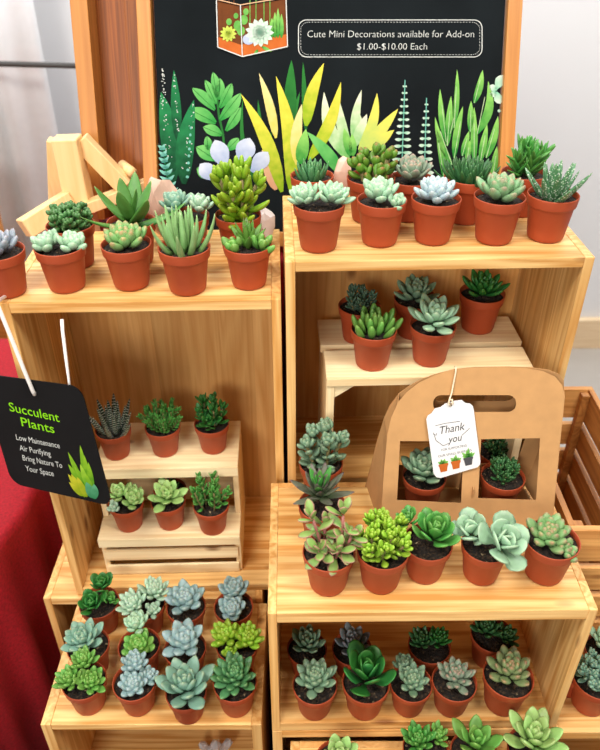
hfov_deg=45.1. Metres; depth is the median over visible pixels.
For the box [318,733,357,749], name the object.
potted succulent
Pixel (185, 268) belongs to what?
pot
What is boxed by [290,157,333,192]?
potted succulent
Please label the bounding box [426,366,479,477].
tag
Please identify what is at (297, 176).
pot
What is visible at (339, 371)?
wooden riser
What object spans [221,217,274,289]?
potted succulent
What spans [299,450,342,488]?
pot
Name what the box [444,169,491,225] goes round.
pot
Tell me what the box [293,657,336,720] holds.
potted succulent
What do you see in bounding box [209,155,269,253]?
potted succulent
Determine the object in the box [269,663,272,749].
table
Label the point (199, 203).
potted succulent
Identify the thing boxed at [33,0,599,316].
wall
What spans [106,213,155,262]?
pot
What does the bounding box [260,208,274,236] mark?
stone
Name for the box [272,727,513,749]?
wooden crate
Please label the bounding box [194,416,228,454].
pot
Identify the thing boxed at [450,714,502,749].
potted succulent
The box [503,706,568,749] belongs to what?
potted succulent
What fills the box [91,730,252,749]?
shelf
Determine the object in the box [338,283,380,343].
potted succulent
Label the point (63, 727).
wooden crate
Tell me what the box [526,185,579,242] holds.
pot
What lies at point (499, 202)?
potted succulent
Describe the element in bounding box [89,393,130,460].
potted succulent
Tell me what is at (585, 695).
potted succulent
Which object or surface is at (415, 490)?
pot
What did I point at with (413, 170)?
potted succulent
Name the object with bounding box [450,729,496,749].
pot
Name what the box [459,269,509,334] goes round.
potted succulent
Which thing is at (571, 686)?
pot
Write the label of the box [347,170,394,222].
pot
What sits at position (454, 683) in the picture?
potted succulent
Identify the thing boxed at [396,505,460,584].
potted succulent
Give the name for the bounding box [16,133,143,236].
wooden stand
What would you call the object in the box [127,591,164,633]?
pot
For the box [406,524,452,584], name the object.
pot
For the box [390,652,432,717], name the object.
potted succulent
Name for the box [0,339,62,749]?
tablecloth
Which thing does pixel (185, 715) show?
pot
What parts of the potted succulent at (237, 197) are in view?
stem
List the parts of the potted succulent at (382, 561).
stem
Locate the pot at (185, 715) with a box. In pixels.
[165,687,206,724]
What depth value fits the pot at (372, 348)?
0.85 m
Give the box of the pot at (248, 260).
[223,236,271,289]
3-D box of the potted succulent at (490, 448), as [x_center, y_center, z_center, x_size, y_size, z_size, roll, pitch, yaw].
[0.263,0.110,0.970,0.052,0.070,0.052,-2,35,-3]
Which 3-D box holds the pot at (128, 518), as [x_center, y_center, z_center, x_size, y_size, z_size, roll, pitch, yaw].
[-0.244,0.196,1.026,0.050,0.045,0.050,0,35,0]
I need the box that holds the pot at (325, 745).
[318,740,328,749]
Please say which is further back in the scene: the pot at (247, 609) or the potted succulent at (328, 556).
the pot at (247, 609)
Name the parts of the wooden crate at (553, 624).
panel, panel, panel, panel, panel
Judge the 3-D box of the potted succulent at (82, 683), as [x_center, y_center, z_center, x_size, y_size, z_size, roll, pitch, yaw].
[-0.269,0.384,0.903,0.066,0.079,0.060,0,35,0]
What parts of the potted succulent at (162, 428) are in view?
stem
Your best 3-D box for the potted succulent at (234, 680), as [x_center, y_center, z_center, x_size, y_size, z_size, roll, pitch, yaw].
[-0.083,0.387,0.901,0.060,0.079,0.061,0,35,0]
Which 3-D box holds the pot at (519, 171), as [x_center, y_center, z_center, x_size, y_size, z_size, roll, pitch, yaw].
[0.260,-0.215,0.849,0.054,0.049,0.054,0,35,0]
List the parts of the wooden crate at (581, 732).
panel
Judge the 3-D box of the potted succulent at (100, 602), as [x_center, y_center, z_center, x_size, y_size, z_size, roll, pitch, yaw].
[-0.276,0.318,0.996,0.054,0.083,0.055,-12,37,-17]
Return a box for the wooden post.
[70,0,159,219]
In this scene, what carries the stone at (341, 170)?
on the wooden crate at (546, 292)
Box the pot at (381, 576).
[356,549,408,594]
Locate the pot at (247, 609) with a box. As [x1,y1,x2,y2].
[214,593,252,625]
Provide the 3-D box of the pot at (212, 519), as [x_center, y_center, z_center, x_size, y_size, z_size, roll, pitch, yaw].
[-0.124,0.199,1.022,0.051,0.046,0.051,0,35,0]
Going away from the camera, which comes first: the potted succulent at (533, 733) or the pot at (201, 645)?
the potted succulent at (533, 733)
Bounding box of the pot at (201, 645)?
[164,635,205,671]
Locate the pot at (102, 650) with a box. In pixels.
[67,630,109,670]
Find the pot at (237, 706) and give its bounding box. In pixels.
[213,668,256,717]
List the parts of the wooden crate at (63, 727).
panel, panel, panel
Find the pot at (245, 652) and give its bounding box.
[216,647,257,668]
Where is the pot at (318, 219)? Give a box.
[293,198,344,252]
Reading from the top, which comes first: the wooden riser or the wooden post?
the wooden post
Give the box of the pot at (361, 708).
[342,665,389,720]
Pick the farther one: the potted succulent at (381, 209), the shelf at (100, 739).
the shelf at (100, 739)
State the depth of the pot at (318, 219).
0.75 m
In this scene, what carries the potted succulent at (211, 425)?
on the stepped base
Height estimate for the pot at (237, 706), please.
0.050 m
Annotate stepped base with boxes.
[97,421,244,573]
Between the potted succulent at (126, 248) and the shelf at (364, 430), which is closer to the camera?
the potted succulent at (126, 248)
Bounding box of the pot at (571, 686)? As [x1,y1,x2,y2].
[566,683,573,697]
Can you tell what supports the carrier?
on the wooden crate at (553, 624)
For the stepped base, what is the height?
0.174 m
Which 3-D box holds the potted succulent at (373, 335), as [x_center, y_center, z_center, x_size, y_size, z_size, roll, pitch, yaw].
[0.090,-0.044,0.861,0.061,0.073,0.056,0,35,0]
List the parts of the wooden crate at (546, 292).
panel, panel, panel, panel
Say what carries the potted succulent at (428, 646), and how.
in the wooden crate at (553, 624)
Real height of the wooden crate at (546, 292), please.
0.530 m
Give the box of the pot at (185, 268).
[157,238,210,295]
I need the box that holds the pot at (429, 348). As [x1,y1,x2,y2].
[410,314,455,366]
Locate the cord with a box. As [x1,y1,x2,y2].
[0,61,75,68]
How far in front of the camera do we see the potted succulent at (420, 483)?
0.85 m
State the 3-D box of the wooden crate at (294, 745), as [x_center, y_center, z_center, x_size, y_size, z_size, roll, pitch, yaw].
[0.133,0.626,0.892,0.290,0.254,0.215,0,35,0]
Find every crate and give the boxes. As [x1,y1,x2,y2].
[0,229,283,594]
[41,603,270,749]
[43,544,268,655]
[99,217,286,482]
[268,482,597,730]
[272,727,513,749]
[283,195,594,482]
[290,741,506,749]
[549,562,599,749]
[554,386,599,634]
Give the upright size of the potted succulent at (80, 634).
0.080 m
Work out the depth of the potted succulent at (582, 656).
0.90 m
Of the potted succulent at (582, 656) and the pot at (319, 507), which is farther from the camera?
the potted succulent at (582, 656)
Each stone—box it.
[148,177,176,235]
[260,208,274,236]
[333,156,350,196]
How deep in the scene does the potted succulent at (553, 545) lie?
0.76 m
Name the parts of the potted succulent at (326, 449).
stem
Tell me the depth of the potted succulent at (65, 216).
0.82 m
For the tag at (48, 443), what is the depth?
0.83 m
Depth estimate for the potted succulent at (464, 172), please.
0.81 m
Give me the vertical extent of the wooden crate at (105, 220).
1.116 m
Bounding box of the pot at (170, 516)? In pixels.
[150,493,185,530]
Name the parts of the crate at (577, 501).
corner post, corner post, panel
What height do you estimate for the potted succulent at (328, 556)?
0.117 m
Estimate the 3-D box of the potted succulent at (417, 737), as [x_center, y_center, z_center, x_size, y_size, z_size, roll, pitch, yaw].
[0.147,0.450,0.857,0.058,0.075,0.056,0,35,0]
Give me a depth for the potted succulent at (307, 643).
0.90 m
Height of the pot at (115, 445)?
0.045 m
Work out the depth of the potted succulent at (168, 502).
1.01 m
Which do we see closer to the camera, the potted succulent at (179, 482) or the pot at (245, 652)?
the pot at (245, 652)
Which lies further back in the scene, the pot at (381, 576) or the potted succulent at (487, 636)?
the potted succulent at (487, 636)
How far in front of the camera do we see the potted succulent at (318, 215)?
0.75 m
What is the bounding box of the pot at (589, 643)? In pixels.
[583,635,592,653]
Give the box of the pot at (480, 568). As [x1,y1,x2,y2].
[461,527,503,585]
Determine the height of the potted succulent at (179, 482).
0.064 m
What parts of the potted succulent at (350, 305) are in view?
stem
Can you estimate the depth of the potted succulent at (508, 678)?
0.86 m
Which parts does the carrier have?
panel, panel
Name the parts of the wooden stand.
rail, rail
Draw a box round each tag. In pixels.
[0,295,109,503]
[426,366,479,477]
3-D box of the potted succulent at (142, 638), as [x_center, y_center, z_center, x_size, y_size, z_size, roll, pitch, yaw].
[-0.211,0.356,0.943,0.054,0.081,0.061,-29,44,-35]
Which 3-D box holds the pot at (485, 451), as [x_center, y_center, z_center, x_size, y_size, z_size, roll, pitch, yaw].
[0.263,0.120,0.977,0.052,0.048,0.052,0,35,0]
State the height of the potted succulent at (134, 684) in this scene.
0.077 m
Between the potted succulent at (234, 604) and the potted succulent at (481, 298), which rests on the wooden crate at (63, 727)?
the potted succulent at (234, 604)
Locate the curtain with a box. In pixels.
[0,0,57,260]
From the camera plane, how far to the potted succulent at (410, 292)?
0.90 m
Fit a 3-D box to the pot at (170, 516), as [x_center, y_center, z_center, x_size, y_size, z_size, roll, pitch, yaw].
[-0.186,0.194,1.029,0.050,0.045,0.050,0,35,0]
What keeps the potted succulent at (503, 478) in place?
in the carrier
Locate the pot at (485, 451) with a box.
[480,439,489,462]
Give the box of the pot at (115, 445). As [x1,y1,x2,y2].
[95,422,130,460]
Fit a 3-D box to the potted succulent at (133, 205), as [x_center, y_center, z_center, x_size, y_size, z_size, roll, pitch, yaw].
[-0.197,-0.169,0.825,0.084,0.097,0.109,24,41,30]
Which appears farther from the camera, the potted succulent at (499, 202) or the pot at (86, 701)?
the pot at (86, 701)
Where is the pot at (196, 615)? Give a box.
[166,596,205,625]
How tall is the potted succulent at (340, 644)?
0.073 m
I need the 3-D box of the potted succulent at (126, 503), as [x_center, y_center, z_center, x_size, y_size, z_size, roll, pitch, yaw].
[-0.243,0.187,1.020,0.053,0.068,0.049,0,35,0]
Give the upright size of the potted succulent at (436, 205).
0.069 m
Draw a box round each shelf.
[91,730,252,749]
[296,415,482,482]
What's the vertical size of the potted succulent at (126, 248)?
0.072 m
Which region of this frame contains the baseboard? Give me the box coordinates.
[572,317,599,347]
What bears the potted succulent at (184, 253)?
on the wooden crate at (144, 345)
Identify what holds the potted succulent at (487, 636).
in the wooden crate at (553, 624)
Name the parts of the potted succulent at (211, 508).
stem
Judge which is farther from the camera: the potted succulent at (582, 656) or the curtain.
the curtain
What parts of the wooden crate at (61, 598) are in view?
panel, panel, panel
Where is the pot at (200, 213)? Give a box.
[164,206,208,237]
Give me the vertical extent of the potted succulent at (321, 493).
0.096 m
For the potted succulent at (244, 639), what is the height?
0.078 m
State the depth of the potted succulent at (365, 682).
0.85 m
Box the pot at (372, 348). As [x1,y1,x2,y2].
[351,318,396,370]
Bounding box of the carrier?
[365,366,564,529]
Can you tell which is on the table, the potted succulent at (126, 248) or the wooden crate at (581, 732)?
the wooden crate at (581, 732)
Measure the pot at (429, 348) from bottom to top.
0.050 m
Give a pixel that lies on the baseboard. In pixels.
(587, 335)
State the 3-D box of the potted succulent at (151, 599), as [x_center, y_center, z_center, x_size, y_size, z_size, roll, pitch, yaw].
[-0.213,0.321,0.994,0.069,0.081,0.058,0,35,0]
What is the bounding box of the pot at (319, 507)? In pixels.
[298,493,343,530]
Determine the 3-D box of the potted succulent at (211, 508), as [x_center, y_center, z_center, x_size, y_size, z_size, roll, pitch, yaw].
[-0.121,0.179,1.011,0.057,0.091,0.056,0,35,0]
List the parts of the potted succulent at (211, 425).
stem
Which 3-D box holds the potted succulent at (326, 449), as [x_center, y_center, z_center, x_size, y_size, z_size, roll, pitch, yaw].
[0.023,0.102,0.872,0.064,0.108,0.055,-19,39,-25]
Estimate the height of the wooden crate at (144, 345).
0.484 m
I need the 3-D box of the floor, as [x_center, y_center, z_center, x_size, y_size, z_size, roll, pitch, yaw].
[0.000,1.011,1.307,6.400,0.050,5.000,0,35,0]
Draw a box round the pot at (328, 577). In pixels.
[302,531,355,596]
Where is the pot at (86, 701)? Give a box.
[62,662,106,715]
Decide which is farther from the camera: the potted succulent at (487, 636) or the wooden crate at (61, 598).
the wooden crate at (61, 598)
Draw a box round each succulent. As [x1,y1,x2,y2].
[0,228,26,298]
[30,228,86,293]
[45,200,94,267]
[52,645,106,715]
[60,617,109,670]
[77,572,118,633]
[81,172,185,262]
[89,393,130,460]
[100,220,151,290]
[106,481,143,532]
[112,648,158,716]
[115,575,168,633]
[118,609,159,669]
[136,397,182,457]
[147,478,187,530]
[150,205,214,295]
[153,478,186,507]
[154,655,214,724]
[159,189,214,237]
[162,617,205,671]
[165,578,205,625]
[189,470,232,535]
[194,391,228,454]
[198,738,232,749]
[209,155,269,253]
[209,650,256,717]
[211,618,264,668]
[214,575,252,625]
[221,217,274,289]
[287,180,355,252]
[287,623,326,673]
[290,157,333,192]
[290,462,353,530]
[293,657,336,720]
[297,417,349,488]
[298,496,369,596]
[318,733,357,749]
[332,622,370,677]
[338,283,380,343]
[342,640,395,720]
[346,142,397,222]
[351,303,402,370]
[352,507,412,594]
[357,175,406,247]
[388,154,432,222]
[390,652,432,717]
[394,274,439,339]
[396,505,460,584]
[400,719,448,749]
[401,447,446,501]
[408,293,459,366]
[408,625,451,678]
[411,175,461,245]
[432,656,476,717]
[434,154,500,225]
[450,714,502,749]
[452,507,529,585]
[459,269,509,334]
[470,620,518,667]
[474,171,526,245]
[480,439,508,462]
[480,453,525,498]
[483,644,533,716]
[501,134,555,217]
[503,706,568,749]
[524,512,580,585]
[525,160,591,242]
[566,654,583,697]
[571,647,599,716]
[583,626,599,654]
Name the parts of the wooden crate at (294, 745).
panel, panel, panel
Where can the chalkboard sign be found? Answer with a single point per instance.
(279, 84)
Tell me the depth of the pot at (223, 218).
0.84 m
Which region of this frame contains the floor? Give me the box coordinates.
[557,348,599,498]
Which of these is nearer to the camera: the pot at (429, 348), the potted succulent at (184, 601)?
the pot at (429, 348)
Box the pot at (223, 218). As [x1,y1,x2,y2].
[215,209,260,253]
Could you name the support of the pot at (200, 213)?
on the potted succulent at (199, 203)
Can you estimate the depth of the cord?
1.92 m
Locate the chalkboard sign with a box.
[136,0,522,246]
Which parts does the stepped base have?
post, post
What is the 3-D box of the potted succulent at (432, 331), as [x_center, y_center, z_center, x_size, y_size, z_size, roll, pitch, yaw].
[0.157,-0.051,0.861,0.061,0.083,0.065,0,35,0]
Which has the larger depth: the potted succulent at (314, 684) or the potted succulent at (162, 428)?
the potted succulent at (162, 428)
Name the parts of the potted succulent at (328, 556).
stem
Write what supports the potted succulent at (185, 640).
on the wooden crate at (63, 727)
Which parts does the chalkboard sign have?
frame rail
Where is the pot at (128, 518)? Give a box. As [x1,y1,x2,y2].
[108,498,143,532]
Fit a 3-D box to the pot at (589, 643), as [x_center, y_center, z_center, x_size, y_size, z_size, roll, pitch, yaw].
[0.391,0.372,0.933,0.055,0.050,0.055,0,35,0]
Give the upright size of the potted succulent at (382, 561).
0.091 m
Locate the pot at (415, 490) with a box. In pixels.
[402,468,446,501]
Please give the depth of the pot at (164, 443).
1.00 m
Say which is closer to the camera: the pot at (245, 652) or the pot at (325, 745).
the pot at (325, 745)
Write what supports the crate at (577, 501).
on the wooden crate at (581, 732)
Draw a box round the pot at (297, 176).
[290,170,333,192]
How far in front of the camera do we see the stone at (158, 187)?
0.87 m
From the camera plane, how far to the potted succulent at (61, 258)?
0.78 m
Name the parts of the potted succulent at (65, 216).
stem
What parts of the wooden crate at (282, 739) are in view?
panel, panel, panel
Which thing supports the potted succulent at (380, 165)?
on the wooden crate at (546, 292)
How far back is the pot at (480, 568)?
0.77 m
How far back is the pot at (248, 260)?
0.78 m
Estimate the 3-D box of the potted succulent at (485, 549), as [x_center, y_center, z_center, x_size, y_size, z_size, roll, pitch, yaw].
[0.203,0.185,0.771,0.058,0.087,0.089,-25,42,-32]
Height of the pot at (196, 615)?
0.049 m
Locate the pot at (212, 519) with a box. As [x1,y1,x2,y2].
[193,492,228,535]
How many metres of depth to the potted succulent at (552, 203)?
0.77 m
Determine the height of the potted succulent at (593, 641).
0.080 m
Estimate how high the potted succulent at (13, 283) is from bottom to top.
0.071 m
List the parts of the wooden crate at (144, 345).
panel, panel, panel, panel, panel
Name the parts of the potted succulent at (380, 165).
stem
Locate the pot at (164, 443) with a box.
[145,424,179,457]
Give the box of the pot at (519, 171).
[501,166,548,217]
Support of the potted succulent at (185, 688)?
on the wooden crate at (63, 727)

